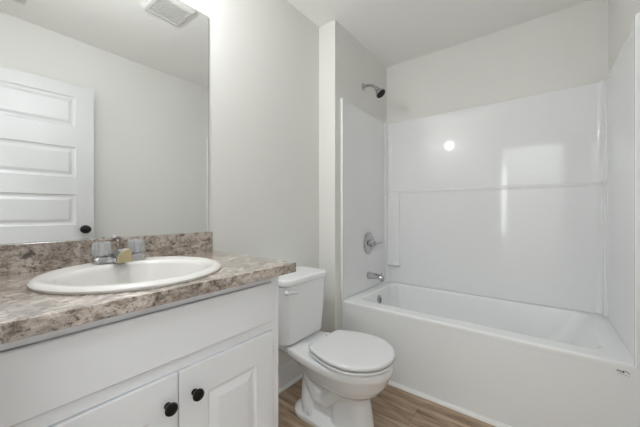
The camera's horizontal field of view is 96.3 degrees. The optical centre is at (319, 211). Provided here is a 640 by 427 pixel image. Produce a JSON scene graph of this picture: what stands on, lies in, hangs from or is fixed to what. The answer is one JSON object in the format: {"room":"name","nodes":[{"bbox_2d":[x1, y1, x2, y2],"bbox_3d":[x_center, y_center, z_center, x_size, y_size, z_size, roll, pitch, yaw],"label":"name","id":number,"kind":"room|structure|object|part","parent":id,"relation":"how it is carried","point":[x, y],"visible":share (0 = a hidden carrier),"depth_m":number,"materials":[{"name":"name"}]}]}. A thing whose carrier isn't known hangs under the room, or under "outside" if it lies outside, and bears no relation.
{"room":"bathroom","nodes":[
{"label":"bathroom","id":0,"kind":"room"},
{"bbox_2d":[90,239,145,263],"bbox_3d":[-0.685,0.135,0.994,0.109,0.074,0.161,0,0,38],"label":"faucet","id":1,"kind":"object","parent":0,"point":[135,247],"visible":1,"depth_m":0.96,"materials":[{"name":"silver metal"}]},
{"bbox_3d":[-0.738,0.126,0.968,0.056,0.046,0.057,0,0,38],"label":"handle","id":2,"kind":"part","parent":1,"relation":"part of","materials":[{"name":"white plastic"}]},
{"bbox_3d":[-0.706,0.163,1.010,0.052,0.019,0.158,0,0,38],"label":"plate","id":3,"kind":"part","parent":1,"relation":"part of","materials":[{"name":"silver metal"}]},
{"bbox_3d":[-0.689,0.147,0.982,0.096,0.048,0.046,0,0,38],"label":"spout","id":4,"kind":"part","parent":1,"relation":"part of","materials":[{"name":"silver metal"}]},
{"bbox_3d":[-0.650,0.147,0.952,0.002,0.044,0.044,0,0,38],"label":"spout","id":5,"kind":"part","parent":1,"relation":"part of","materials":[{"name":"beige metal"}]},
{"bbox_3d":[-0.674,0.126,1.051,0.056,0.046,0.057,0,0,38],"label":"handle","id":6,"kind":"part","parent":1,"relation":"part of","materials":[{"name":"white plastic"}]},
{"bbox_2d":[0,0,318,366],"bbox_3d":[-0.312,-0.119,1.771,0.100,2.443,2.757,0,0,38],"label":"wall","id":7,"kind":"structure","parent":0,"point":[263,55],"depth_m":1.67,"materials":[{"name":"paint"}]},
{"bbox_2d":[0,0,207,243],"bbox_3d":[-0.783,-0.423,1.069,0.008,1.040,0.799,0,0,38],"label":"mirror","id":8,"kind":"object","parent":7,"relation":"attached to","point":[104,103],"visible":1,"depth_m":1.04,"materials":[{"name":"grey mirror"}]},
{"bbox_2d":[0,232,212,275],"bbox_3d":[-0.779,0.143,1.065,0.019,0.090,0.830,0,0,38],"label":"backsplash","id":9,"kind":"structure","parent":7,"relation":"attached to","point":[37,256],"depth_m":0.97,"materials":[{"name":"stone"}]},
{"bbox_2d":[278,358,302,394],"bbox_3d":[-0.274,1.028,1.717,0.026,0.148,0.909,0,0,38],"label":"baseboard","id":10,"kind":"structure","parent":7,"relation":"attached to","point":[290,372],"depth_m":1.81,"materials":[{"name":"paint"}]},
{"bbox_2d":[319,20,385,332],"bbox_3d":[0.337,-0.119,2.416,0.142,2.443,0.943,0,0,38],"label":"wall","id":11,"kind":"structure","parent":0,"point":[345,63],"depth_m":2.05,"materials":[{"name":"paint"}]},
{"bbox_2d":[362,83,384,97],"bbox_3d":[0.424,-0.965,2.261,0.186,0.150,0.080,0,0,38],"label":"showerhead","id":12,"kind":"object","parent":11,"relation":"attached to","point":[380,92],"visible":1,"depth_m":2.24,"materials":[{"name":"silver metal"}]},
{"bbox_3d":[0.403,-0.991,2.283,0.120,0.064,0.023,0,0,38],"label":"arm","id":13,"kind":"part","parent":12,"relation":"part of","materials":[{"name":"silver metal"}]},
{"bbox_2d":[278,378,494,426],"bbox_3d":[0.215,1.127,0.586,2.220,0.050,3.832,0,0,38],"label":"floor","id":14,"kind":"structure","parent":0,"point":[393,406],"depth_m":1.57,"materials":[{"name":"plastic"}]},
{"bbox_2d":[0,276,277,426],"bbox_3d":[-0.567,0.662,0.899,0.557,0.879,0.735,0,0,38],"label":"vanity cabinet","id":15,"kind":"object","parent":14,"relation":"on","point":[209,359],"visible":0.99,"depth_m":0.71,"materials":[{"name":"paint"}]},
{"bbox_3d":[-0.477,0.708,0.621,0.018,0.578,0.330,0,0,38],"label":"cabinet door","id":16,"kind":"part","parent":15,"relation":"part of","materials":[{"name":"paint"}]},
{"bbox_2d":[0,232,295,343],"bbox_3d":[-0.564,0.160,0.899,0.562,0.124,0.830,0,0,38],"label":"countertop","id":17,"kind":"structure","parent":15,"relation":"on","point":[24,312],"depth_m":0.81,"materials":[{"name":"stone"}]},
{"bbox_2d":[27,256,220,294],"bbox_3d":[-0.561,0.251,0.884,0.481,0.158,0.481,0,0,38],"label":"sink","id":18,"kind":"object","parent":17,"relation":"in","point":[161,271],"visible":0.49,"depth_m":0.90,"materials":[{"name":"ceramic"}]},
{"bbox_3d":[-0.375,0.491,0.716,0.029,0.032,0.032,0,0,38],"label":"knob","id":19,"kind":"part","parent":15,"relation":"part of","materials":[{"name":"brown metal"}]},
{"bbox_3d":[-0.331,0.491,0.772,0.029,0.032,0.032,0,0,38],"label":"knob","id":20,"kind":"part","parent":15,"relation":"part of","materials":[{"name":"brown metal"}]},
{"bbox_3d":[-0.274,0.708,0.885,0.018,0.578,0.330,0,0,38],"label":"cabinet door","id":21,"kind":"part","parent":15,"relation":"part of","materials":[{"name":"paint"}]},
{"bbox_2d":[278,266,395,426],"bbox_3d":[0.046,0.731,1.541,0.724,0.742,0.390,0,0,38],"label":"toilet","id":22,"kind":"object","parent":14,"relation":"on","point":[342,370],"visible":0.98,"depth_m":1.46,"materials":[{"name":"ceramic"}]},
{"bbox_3d":[-0.143,0.426,1.503,0.018,0.021,0.074,0,0,45],"label":"lever arm","id":23,"kind":"part","parent":22,"relation":"part of","materials":[{"name":"plastic"}]},
{"bbox_3d":[-0.150,0.557,1.692,0.208,0.317,0.378,0,0,38],"label":"tank","id":24,"kind":"part","parent":22,"relation":"part of","materials":[{"name":"ceramic"}]},
{"bbox_3d":[-0.148,0.379,1.691,0.234,0.038,0.390,0,0,38],"label":"tank lid","id":25,"kind":"part","parent":22,"relation":"part of","materials":[{"name":"ceramic"}]},
{"bbox_3d":[0.053,0.914,1.536,0.697,0.376,0.362,0,0,38],"label":"bowl","id":26,"kind":"part","parent":22,"relation":"part of","materials":[{"name":"ceramic"}]},
{"bbox_3d":[0.175,0.712,1.442,0.399,0.011,0.380,0,0,38],"label":"seat","id":27,"kind":"part","parent":22,"relation":"part of","materials":[{"name":"plastic"}]},
{"bbox_3d":[0.175,0.689,1.442,0.397,0.020,0.378,0,0,38],"label":"seat lid","id":28,"kind":"part","parent":22,"relation":"part of","materials":[{"name":"plastic"}]},
{"bbox_2d":[342,281,639,426],"bbox_3d":[0.968,0.870,1.919,1.465,0.464,0.758,0,0,38],"label":"bathtub","id":29,"kind":"object","parent":14,"relation":"on","point":[512,363],"visible":0.91,"depth_m":1.56,"materials":[{"name":"plastic"}]},
{"bbox_2d":[287,0,590,67],"bbox_3d":[0.215,-1.366,0.586,2.220,0.050,3.832,0,0,38],"label":"ceiling","id":30,"kind":"structure","parent":0,"point":[394,32],"depth_m":1.99,"materials":[{"name":"paint"}]},
{"bbox_2d":[388,380,510,426],"bbox_3d":[0.721,1.093,1.620,1.438,0.019,0.019,0,0,38],"label":"trim","id":31,"kind":"structure","parent":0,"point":[495,423],"depth_m":1.61,"materials":[{"name":"paint"}]},
{"bbox_2d":[386,0,607,122],"bbox_3d":[1.270,-0.119,2.230,1.566,2.443,0.100,0,0,38],"label":"wall","id":32,"kind":"structure","parent":0,"point":[566,48],"depth_m":2.10,"materials":[{"name":"paint"}]},
{"bbox_2d":[340,12,639,367],"bbox_3d":[0.962,-0.087,1.911,1.465,1.446,0.779,0,0,38],"label":"tub surround","id":33,"kind":"object","parent":32,"relation":"attached to","point":[535,199],"visible":0.99,"depth_m":2.06,"materials":[{"name":"plastic"}]},
{"bbox_3d":[0.373,-0.087,2.329,0.021,1.446,0.723,0,0,38],"label":"panel","id":34,"kind":"part","parent":33,"relation":"part of","materials":[{"name":"plastic"}]},
{"bbox_2d":[364,232,382,253],"bbox_3d":[0.442,0.260,2.345,0.088,0.176,0.176,0,0,38],"label":"shower valve","id":35,"kind":"object","parent":33,"relation":"attached to","point":[369,242],"visible":1,"depth_m":2.34,"materials":[{"name":"silver metal"}]},
{"bbox_2d":[367,271,384,281],"bbox_3d":[0.460,0.527,2.331,0.134,0.068,0.062,0,0,38],"label":"tub spout","id":36,"kind":"object","parent":33,"relation":"attached to","point":[371,275],"visible":1,"depth_m":2.31,"materials":[{"name":"silver metal"}]},
{"bbox_3d":[1.178,-0.087,2.191,1.461,1.446,0.072,0,0,38],"label":"panel","id":37,"kind":"part","parent":33,"relation":"part of","materials":[{"name":"plastic"}]},
{"bbox_3d":[1.517,-0.087,1.449,0.023,1.446,0.723,0,0,38],"label":"panel","id":38,"kind":"part","parent":33,"relation":"part of","materials":[{"name":"plastic"}]},
{"bbox_2d":[608,0,639,75],"bbox_3d":[1.011,-0.119,0.690,0.100,2.443,2.657,0,0,38],"label":"wall","id":39,"kind":"structure","parent":0,"point":[621,13],"depth_m":1.53,"materials":[{"name":"paint"}]}
]}

